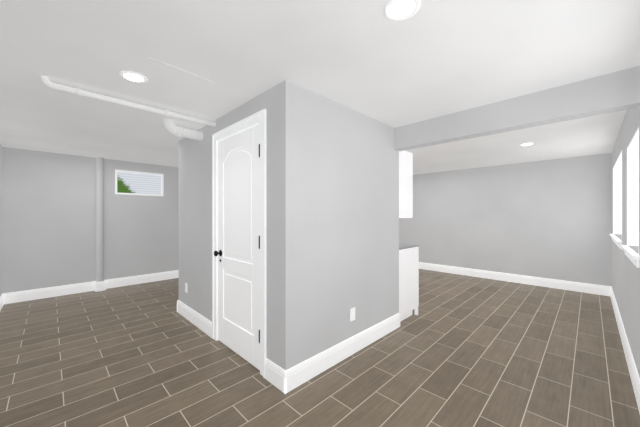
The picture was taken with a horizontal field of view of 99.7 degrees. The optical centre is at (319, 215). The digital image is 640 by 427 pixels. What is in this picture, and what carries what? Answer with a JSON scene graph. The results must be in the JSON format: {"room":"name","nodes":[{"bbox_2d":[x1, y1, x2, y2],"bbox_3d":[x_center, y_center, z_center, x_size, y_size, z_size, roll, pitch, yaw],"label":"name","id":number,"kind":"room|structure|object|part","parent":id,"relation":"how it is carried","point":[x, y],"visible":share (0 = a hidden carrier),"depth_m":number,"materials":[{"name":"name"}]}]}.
{"room":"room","nodes":[
{"label":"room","id":0,"kind":"room"},
{"bbox_2d":[0,144,1,295],"bbox_3d":[-2.420,0.150,1.622,0.160,2.260,6.520,0,0,-45],"label":"wall","id":1,"kind":"structure","parent":0,"point":[0,220],"depth_m":3.73,"materials":[{"name":"grey paint"}]},
{"bbox_2d":[0,294,3,310],"bbox_3d":[-2.361,1.202,1.688,0.016,0.155,6.150,0,0,-45],"label":"baseboard","id":2,"kind":"structure","parent":1,"relation":"attached to","point":[2,296],"depth_m":3.74,"materials":[{"name":"white wood"}]},
{"bbox_2d":[2,147,178,293],"bbox_3d":[-2.229,0.150,6.310,6.740,2.260,0.160,0,0,-45],"label":"wall","id":3,"kind":"structure","parent":0,"point":[48,219],"depth_m":4.41,"materials":[{"name":"grey paint"}]},
{"bbox_2d":[3,270,178,303],"bbox_3d":[-2.167,1.202,6.248,6.740,0.155,0.016,0,0,-45],"label":"baseboard","id":4,"kind":"structure","parent":3,"relation":"attached to","point":[20,296],"depth_m":4.44,"materials":[{"name":"white wood"}]},
{"bbox_2d":[115,169,163,195],"bbox_3d":[-3.379,-0.590,5.077,0.770,0.440,0.058,0,0,-45],"label":"window","id":5,"kind":"structure","parent":3,"relation":"in","point":[137,183],"depth_m":5.07,"materials":[{"name":"white glass"}]},
{"bbox_2d":[96,157,103,281],"bbox_3d":[-3.745,0.150,4.603,0.104,2.260,0.104,0,0,-45],"label":"column","id":6,"kind":"structure","parent":0,"point":[99,219],"depth_m":4.56,"materials":[{"name":"grey paint"}]},
{"bbox_2d":[95,280,105,291],"bbox_3d":[-3.742,1.202,4.599,0.142,0.155,0.121,0,0,-45],"label":"wrap","id":7,"kind":"object","parent":6,"relation":"attached to","point":[100,286],"visible":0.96,"depth_m":4.55,"materials":[{"name":"white wood"}]},
{"bbox_2d":[179,80,296,369],"bbox_3d":[-1.023,0.150,2.807,0.110,2.260,2.300,0,0,-45],"label":"wall","id":8,"kind":"structure","parent":0,"point":[278,102],"depth_m":2.10,"materials":[{"name":"grey paint"}]},
{"bbox_2d":[177,300,211,337],"bbox_3d":[-1.489,1.202,3.183,0.016,0.155,1.068,0,0,-45],"label":"baseboard","id":9,"kind":"structure","parent":8,"relation":"attached to","point":[194,317],"depth_m":3.12,"materials":[{"name":"white wood"}]},
{"bbox_2d":[214,124,259,369],"bbox_3d":[-0.767,0.261,2.457,0.103,2.015,0.804,0,0,-45],"label":"door","id":10,"kind":"structure","parent":8,"relation":"in","point":[237,253],"depth_m":2.43,"materials":[{"name":"white wood"}]},
{"bbox_3d":[-1.018,0.407,2.681,0.066,0.121,0.066,0,0,-45],"label":"knob","id":11,"kind":"part","parent":10,"relation":"part of","materials":[{"name":"black metal"}]},
{"bbox_3d":[-0.476,0.230,2.191,0.047,1.610,0.017,0,0,-45],"label":"door hinge","id":12,"kind":"part","parent":10,"relation":"part of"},
{"bbox_2d":[212,109,265,377],"bbox_3d":[-0.731,0.223,2.501,0.130,2.114,0.968,0,0,-45],"label":"door frame","id":13,"kind":"structure","parent":8,"relation":"attached to","point":[257,117],"depth_m":2.22,"materials":[{"name":"white wood"}]},
{"bbox_2d":[0,269,639,426],"bbox_3d":[0.020,1.340,4.062,7.060,0.120,6.520,0,0,-45],"label":"floor","id":14,"kind":"structure","parent":0,"point":[458,350],"depth_m":2.24,"materials":[{"name":"brown tile"}]},
{"bbox_2d":[399,247,418,321],"bbox_3d":[0.758,0.843,3.635,0.516,0.874,0.949,0,0,-45],"label":"base cabinet","id":15,"kind":"object","parent":14,"relation":"on","point":[408,278],"depth_m":3.28,"materials":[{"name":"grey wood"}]},
{"bbox_2d":[399,243,418,246],"bbox_3d":[0.427,0.390,3.975,0.528,0.028,1.898,0,0,-45],"label":"countertop","id":16,"kind":"structure","parent":15,"relation":"on","point":[400,244],"depth_m":3.43,"materials":[{"name":"grey stone"}]},
{"bbox_2d":[0,0,639,174],"bbox_3d":[0.020,-1.040,4.062,7.060,0.120,6.520,0,0,-45],"label":"ceiling","id":17,"kind":"structure","parent":0,"point":[429,59],"depth_m":1.75,"materials":[{"name":"white paint"}]},
{"bbox_2d":[40,75,215,126],"bbox_3d":[-1.520,-0.954,2.352,1.276,0.092,0.050,0,0,-45],"label":"ceiling pipe","id":18,"kind":"object","parent":17,"relation":"attached to","point":[46,81],"visible":0.92,"depth_m":2.21,"materials":[{"name":"white paint"}]},
{"bbox_2d":[120,71,147,82],"bbox_3d":[-1.320,-0.977,1.916,0.164,0.006,0.164,0,0,-45],"label":"recessed light","id":19,"kind":"object","parent":17,"relation":"in","point":[131,76],"visible":1,"depth_m":1.91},
{"bbox_2d":[147,57,215,82],"bbox_3d":[-0.921,-0.979,1.834,0.440,0.006,0.026,0,0,-45],"label":"conduit","id":20,"kind":"object","parent":17,"relation":"attached to","point":[179,69],"visible":1,"depth_m":1.81,"materials":[{"name":"white paint"}]},
{"bbox_2d":[163,119,202,140],"bbox_3d":[-1.459,-0.916,2.908,0.402,0.168,0.108,0,0,-45],"label":"ceiling pipe","id":21,"kind":"object","parent":17,"relation":"attached to","point":[171,127],"visible":0.92,"depth_m":2.85,"materials":[{"name":"white paint"}]},
{"bbox_2d":[384,0,420,20],"bbox_3d":[0.388,-0.977,1.276,0.164,0.006,0.164,0,0,-45],"label":"recessed light","id":22,"kind":"object","parent":17,"relation":"in","point":[397,10],"visible":1,"depth_m":1.28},
{"bbox_2d":[394,66,639,150],"bbox_3d":[1.516,-0.860,2.446,0.130,0.240,1.799,0,0,-45],"label":"beam","id":23,"kind":"structure","parent":17,"relation":"attached to","point":[609,93],"depth_m":2.17,"materials":[{"name":"grey paint"}]},
{"bbox_2d":[519,143,533,145],"bbox_3d":[2.855,-0.977,3.729,0.164,0.006,0.164,0,0,-45],"label":"recessed light","id":24,"kind":"object","parent":17,"relation":"in","point":[525,144],"visible":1,"depth_m":3.73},
{"bbox_2d":[297,85,398,363],"bbox_3d":[0.331,0.150,2.612,1.530,2.260,0.110,0,0,-45],"label":"wall","id":25,"kind":"structure","parent":0,"point":[347,209],"depth_m":2.40,"materials":[{"name":"grey paint"}]},
{"bbox_2d":[280,313,399,393],"bbox_3d":[0.331,1.202,2.523,1.656,0.155,0.016,0,0,-45],"label":"baseboard","id":26,"kind":"structure","parent":25,"relation":"attached to","point":[288,380],"depth_m":2.30,"materials":[{"name":"white wood"}]},
{"bbox_2d":[350,307,354,321],"bbox_3d":[0.305,0.920,2.503,0.070,0.115,0.007,0,0,-45],"label":"outlet","id":27,"kind":"object","parent":25,"relation":"attached to","point":[352,314],"visible":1,"depth_m":2.50,"materials":[{"name":"white plastic"}]},
{"bbox_2d":[399,153,611,285],"bbox_3d":[2.459,0.150,6.501,0.160,2.260,6.520,0,0,-45],"label":"wall","id":28,"kind":"structure","parent":0,"point":[551,219],"depth_m":5.07,"materials":[{"name":"grey paint"}]},
{"bbox_2d":[419,262,607,295],"bbox_3d":[2.394,1.202,6.442,0.016,0.155,6.150,0,0,-45],"label":"baseboard","id":29,"kind":"structure","parent":28,"relation":"attached to","point":[530,280],"depth_m":5.03,"materials":[{"name":"white wood"}]},
{"bbox_2d":[612,107,639,377],"bbox_3d":[2.268,0.150,1.813,6.740,2.260,0.160,0,0,-45],"label":"wall","id":30,"kind":"structure","parent":0,"point":[626,280],"depth_m":2.53,"materials":[{"name":"grey paint"}]},
{"bbox_2d":[609,234,621,248],"bbox_3d":[3.833,0.323,3.416,1.680,0.085,0.175,0,0,-45],"label":"sill","id":31,"kind":"structure","parent":30,"relation":"attached to","point":[617,241],"depth_m":3.19,"materials":[{"name":"white wood"}]},
{"bbox_2d":[613,151,621,233],"bbox_3d":[3.845,-0.210,3.404,1.600,0.980,0.141,0,0,-45],"label":"window","id":32,"kind":"structure","parent":30,"relation":"in","point":[617,198],"depth_m":3.97,"materials":[{"name":"white glass"}]},
{"bbox_2d":[608,286,639,412],"bbox_3d":[2.206,1.202,1.875,6.740,0.155,0.016,0,0,-45],"label":"baseboard","id":33,"kind":"structure","parent":30,"relation":"attached to","point":[635,379],"depth_m":2.32,"materials":[{"name":"white wood"}]},
{"bbox_2d":[621,245,639,267],"bbox_3d":[2.571,0.323,2.154,0.950,0.085,0.175,0,0,-45],"label":"sill","id":34,"kind":"structure","parent":30,"relation":"attached to","point":[632,255],"depth_m":2.02,"materials":[{"name":"white wood"}]},
{"bbox_2d":[627,127,638,245],"bbox_3d":[2.583,-0.170,2.142,0.870,0.900,0.141,0,0,-45],"label":"window","id":35,"kind":"structure","parent":30,"relation":"in","point":[633,193],"depth_m":2.46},
{"bbox_3d":[0.020,0.150,3.927,0.110,2.260,2.190,0,0,-45],"label":"wall","id":36,"kind":"structure","parent":0,"visible":0},
{"bbox_2d":[399,150,412,217],"bbox_3d":[0.699,-0.367,3.576,0.351,0.804,0.949,0,0,-45],"label":"upper cabinet","id":37,"kind":"object","parent":36,"relation":"attached to","point":[405,184],"visible":0.1,"depth_m":3.22,"materials":[{"name":"white wood"}]}
]}

